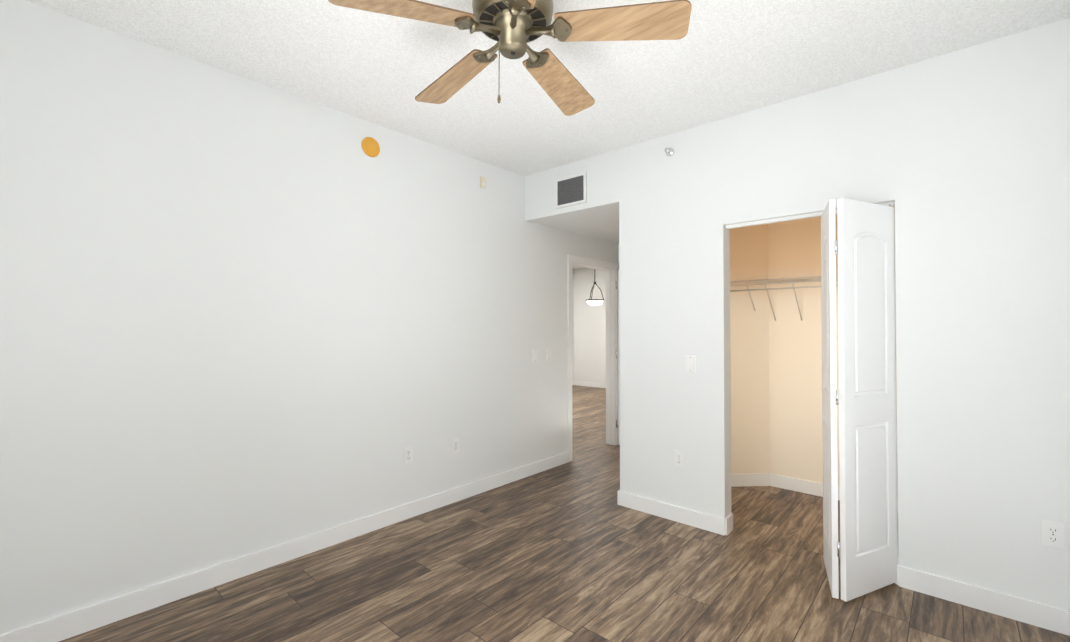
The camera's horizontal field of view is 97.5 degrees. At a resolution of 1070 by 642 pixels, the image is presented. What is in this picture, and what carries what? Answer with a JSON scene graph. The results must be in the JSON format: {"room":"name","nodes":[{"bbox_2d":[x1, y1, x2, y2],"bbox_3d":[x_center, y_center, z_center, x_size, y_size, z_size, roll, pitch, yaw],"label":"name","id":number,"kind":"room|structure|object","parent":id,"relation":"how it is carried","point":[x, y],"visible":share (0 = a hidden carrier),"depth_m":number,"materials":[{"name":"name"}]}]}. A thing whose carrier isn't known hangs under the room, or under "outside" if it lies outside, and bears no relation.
{"room":"empty bedroom","nodes":[
{"label":"empty bedroom","id":0,"kind":"room"},
{"bbox_2d":[0,0,617,634],"bbox_3d":[0.533,0.058,5.090,0.120,2.750,9.760,-1,-1,42],"label":"wall","id":1,"kind":"structure","parent":0,"point":[240,316],"depth_m":2.52,"materials":[{"name":"white paint"}]},
{"bbox_2d":[0,452,568,641],"bbox_3d":[-1.123,1.353,3.109,0.014,0.105,4.385,-1,-1,42],"label":"baseboard","id":2,"kind":"structure","parent":1,"relation":"attached to","point":[104,613],"depth_m":2.56,"materials":[{"name":"white wood"}]},
{"bbox_2d":[361,137,379,156],"bbox_3d":[-1.104,-1.174,3.163,0.017,0.132,0.132,-1,-1,42],"label":"smoke detector","id":3,"kind":"object","parent":1,"relation":"attached to","point":[370,147],"visible":1,"depth_m":3.15,"materials":[{"name":"orange plastic"}]},
{"bbox_2d":[404,446,412,463],"bbox_3d":[-0.907,0.959,3.361,0.009,0.115,0.070,-1,-1,42],"label":"electrical outlet","id":4,"kind":"object","parent":1,"relation":"attached to","point":[408,454],"visible":1,"depth_m":3.36,"materials":[{"name":"white plastic"}]},
{"bbox_2d":[452,438,458,453],"bbox_3d":[-0.621,0.979,3.682,0.009,0.115,0.070,-1,-1,42],"label":"electrical outlet","id":5,"kind":"object","parent":1,"relation":"attached to","point":[455,445],"visible":1,"depth_m":3.68,"materials":[{"name":"white plastic"}]},
{"bbox_2d":[480,176,485,188],"bbox_3d":[-0.435,-1.155,3.913,0.020,0.094,0.054,-1,-1,42],"label":"sensor","id":6,"kind":"object","parent":1,"relation":"attached to","point":[482,182],"visible":0.98,"depth_m":3.90,"materials":[{"name":"beige plastic"}]},
{"bbox_2d":[532,349,536,361],"bbox_3d":[0.002,0.323,4.388,0.014,0.115,0.070,-1,-1,42],"label":"light switch","id":7,"kind":"object","parent":1,"relation":"attached to","point":[534,355],"visible":1,"depth_m":4.38,"materials":[{"name":"white plastic"}]},
{"bbox_2d":[546,349,550,360],"bbox_3d":[0.138,0.325,4.541,0.014,0.115,0.070,-1,-1,42],"label":"light switch","id":8,"kind":"object","parent":1,"relation":"attached to","point":[548,354],"visible":1,"depth_m":4.53,"materials":[{"name":"white plastic"}]},
{"bbox_2d":[568,254,618,461],"bbox_3d":[0.609,0.380,5.171,0.152,2.107,0.974,-1,-1,42],"label":"door frame","id":9,"kind":"structure","parent":1,"relation":"attached to","point":[609,268],"depth_m":5.44,"materials":[{"name":"white wood"}]},
{"bbox_2d":[618,270,619,444],"bbox_3d":[1.268,0.412,5.174,0.800,2.020,0.035,-1,-1,42],"label":"entry door","id":10,"kind":"structure","parent":1,"relation":"in","point":[618,367],"depth_m":5.41,"materials":[{"name":"white wood"}]},
{"bbox_2d":[615,281,617,427],"bbox_3d":[1.209,0.384,5.173,0.766,1.690,0.055,-1,-1,42],"label":"door hinges","id":11,"kind":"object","parent":10,"relation":"attached to","point":[616,284],"depth_m":5.43,"materials":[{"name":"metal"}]},
{"bbox_2d":[26,0,1069,175],"bbox_3d":[-0.091,-1.422,1.804,3.580,0.120,3.990,-1,-1,42],"label":"ceiling","id":12,"kind":"structure","parent":0,"point":[721,59],"depth_m":2.40,"materials":[{"name":"white paint"}]},
{"bbox_2d":[328,0,691,115],"bbox_3d":[-0.096,-1.099,1.832,1.240,0.526,1.260,-1,-1,42],"label":"fan","id":13,"kind":"object","parent":12,"relation":"hanging from","point":[512,28],"visible":1,"depth_m":1.75,"materials":[{"name":"brown wood"}]},
{"bbox_2d":[59,385,1069,641],"bbox_3d":[-0.082,1.470,5.598,8.660,0.060,9.790,-1,-1,42],"label":"floor","id":14,"kind":"structure","parent":0,"point":[571,551],"depth_m":2.47,"materials":[{"name":"brown wood"}]},
{"bbox_2d":[572,269,573,380],"bbox_3d":[0.050,0.128,10.235,0.120,2.750,2.470,-1,-1,42],"label":"wall","id":15,"kind":"structure","parent":0,"point":[572,324],"depth_m":11.10,"materials":[{"name":"white paint"}]},
{"bbox_2d":[535,206,618,243],"bbox_3d":[0.852,-1.179,4.622,1.000,0.530,1.480,-1,-1,42],"label":"ceiling","id":16,"kind":"structure","parent":0,"point":[603,224],"depth_m":4.45,"materials":[{"name":"white paint"}]},
{"bbox_2d":[574,268,605,383],"bbox_3d":[1.822,0.130,10.393,5.000,2.750,0.120,-1,-1,42],"label":"wall","id":17,"kind":"structure","parent":0,"point":[589,343],"depth_m":10.82,"materials":[{"name":"white paint"}]},
{"bbox_2d":[574,381,605,387],"bbox_3d":[1.823,1.451,10.285,4.880,0.105,0.014,-1,-1,42],"label":"baseboard","id":18,"kind":"structure","parent":17,"relation":"attached to","point":[591,384],"depth_m":10.76,"materials":[{"name":"white wood"}]},
{"bbox_2d":[730,345,730,381],"bbox_3d":[2.074,0.188,3.277,2.090,2.440,1.120,-1,-1,42],"label":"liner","id":19,"kind":"object","parent":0,"point":[730,363],"visible":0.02,"depth_m":3.19,"materials":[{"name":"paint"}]},
{"bbox_2d":[730,224,769,473],"bbox_3d":[1.685,0.199,4.047,0.485,2.440,0.485,-1,-1,42],"label":"wall","id":20,"kind":"structure","parent":0,"point":[749,344],"depth_m":4.06,"materials":[{"name":"paint"}]},
{"bbox_2d":[731,473,770,486],"bbox_3d":[1.685,1.366,4.024,0.698,0.105,0.014,0,-1,-3],"label":"baseboard","id":21,"kind":"structure","parent":20,"relation":"attached to","point":[752,479],"depth_m":4.03,"materials":[{"name":"white wood"}]},
{"bbox_2d":[525,18,1069,610],"bbox_3d":[1.195,0.032,3.231,3.340,2.750,0.120,-1,-1,42],"label":"wall","id":22,"kind":"structure","parent":0,"point":[961,158],"depth_m":2.42,"materials":[{"name":"white paint"}]},
{"bbox_2d":[555,172,585,208],"bbox_3d":[0.298,-1.098,3.954,0.320,0.250,0.013,-1,-1,42],"label":"air vent","id":23,"kind":"object","parent":22,"relation":"in","point":[570,190],"visible":1,"depth_m":3.95,"materials":[{"name":"white metal"}]},
{"bbox_2d":[665,148,673,155],"bbox_3d":[0.952,-1.211,3.347,0.060,0.060,0.054,-1,-1,42],"label":"sprinkler","id":24,"kind":"object","parent":22,"relation":"attached to","point":[669,151],"visible":1,"depth_m":3.35,"materials":[{"name":"silver metal"}]},
{"bbox_2d":[617,490,731,534],"bbox_3d":[0.957,1.357,3.355,0.823,0.105,0.044,-1,-1,42],"label":"baseboard","id":25,"kind":"structure","parent":22,"relation":"attached to","point":[718,525],"depth_m":3.29,"materials":[{"name":"white wood"}]},
{"bbox_2d":[674,450,683,467],"bbox_3d":[1.012,0.968,3.294,0.070,0.115,0.009,-1,-1,42],"label":"electrical outlet","id":26,"kind":"object","parent":22,"relation":"attached to","point":[678,458],"visible":1,"depth_m":3.29,"materials":[{"name":"white plastic"}]},
{"bbox_2d":[686,356,695,372],"bbox_3d":[1.074,0.298,3.245,0.070,0.115,0.014,-1,-1,42],"label":"light switch","id":27,"kind":"object","parent":22,"relation":"attached to","point":[690,363],"visible":1,"depth_m":3.24,"materials":[{"name":"white plastic"}]},
{"bbox_2d":[726,201,894,228],"bbox_3d":[1.617,-0.632,2.845,0.895,0.022,0.032,-1,-1,42],"label":"trim","id":28,"kind":"structure","parent":22,"relation":"attached to","point":[782,219],"depth_m":2.90,"materials":[{"name":"white wood"}]},
{"bbox_2d":[821,199,838,598],"bbox_3d":[1.596,0.387,2.549,0.028,1.995,0.445,0,-1,27],"label":"closet door","id":29,"kind":"structure","parent":22,"relation":"in","point":[829,389],"depth_m":2.38,"materials":[{"name":"white wood"}]},
{"bbox_2d":[837,198,897,601],"bbox_3d":[1.724,0.385,2.425,0.445,1.995,0.028,0,-1,-25],"label":"closet door","id":30,"kind":"structure","parent":22,"relation":"in","point":[867,411],"depth_m":2.40,"materials":[{"name":"white wood"}]},
{"bbox_2d":[834,204,890,556],"bbox_3d":[1.662,0.270,2.467,0.315,1.796,0.417,-1,-1,42],"label":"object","id":31,"kind":"structure","parent":30,"relation":"attached to","point":[837,403],"depth_m":2.33,"materials":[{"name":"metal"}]},
{"bbox_2d":[895,564,1069,635],"bbox_3d":[2.149,1.342,2.295,0.614,0.105,0.044,-1,-1,42],"label":"baseboard","id":32,"kind":"structure","parent":22,"relation":"attached to","point":[1052,618],"depth_m":2.25,"materials":[{"name":"white wood"}]},
{"bbox_2d":[1041,519,1064,548],"bbox_3d":[2.336,0.962,2.116,0.070,0.115,0.009,-1,-1,42],"label":"electrical outlet","id":33,"kind":"object","parent":22,"relation":"attached to","point":[1053,534],"visible":1,"depth_m":2.12,"materials":[{"name":"white plastic"}]},
{"bbox_2d":[768,206,897,495],"bbox_3d":[2.486,0.039,3.742,2.090,2.750,0.120,-1,-1,42],"label":"wall","id":34,"kind":"structure","parent":0,"point":[795,386],"depth_m":3.92,"materials":[{"name":"paint"}]},
{"bbox_2d":[769,473,839,499],"bbox_3d":[2.623,1.359,3.512,1.605,0.105,0.014,-1,-1,42],"label":"baseboard","id":35,"kind":"structure","parent":34,"relation":"attached to","point":[798,485],"depth_m":3.89,"materials":[{"name":"white wood"}]},
{"bbox_2d":[730,275,895,320],"bbox_3d":[2.409,-0.175,3.529,1.909,0.336,0.306,-1,-1,42],"label":"closet shelf","id":36,"kind":"object","parent":34,"relation":"attached to","point":[792,281],"visible":0.4,"depth_m":3.81,"materials":[{"name":"silver metal"}]},
{"bbox_3d":[-0.560,-1.342,7.733,5.000,0.120,7.290,-1,-1,42],"label":"ceiling","id":37,"kind":"structure","parent":0,"visible":0},
{"bbox_2d":[586,269,603,305],"bbox_3d":[1.128,-0.768,8.841,0.350,0.996,0.350,-1,-1,42],"label":"pendant lamp","id":38,"kind":"object","parent":37,"relation":"hanging from","point":[591,301],"visible":0.96,"depth_m":8.75,"materials":[{"name":"white glass"}]}
]}

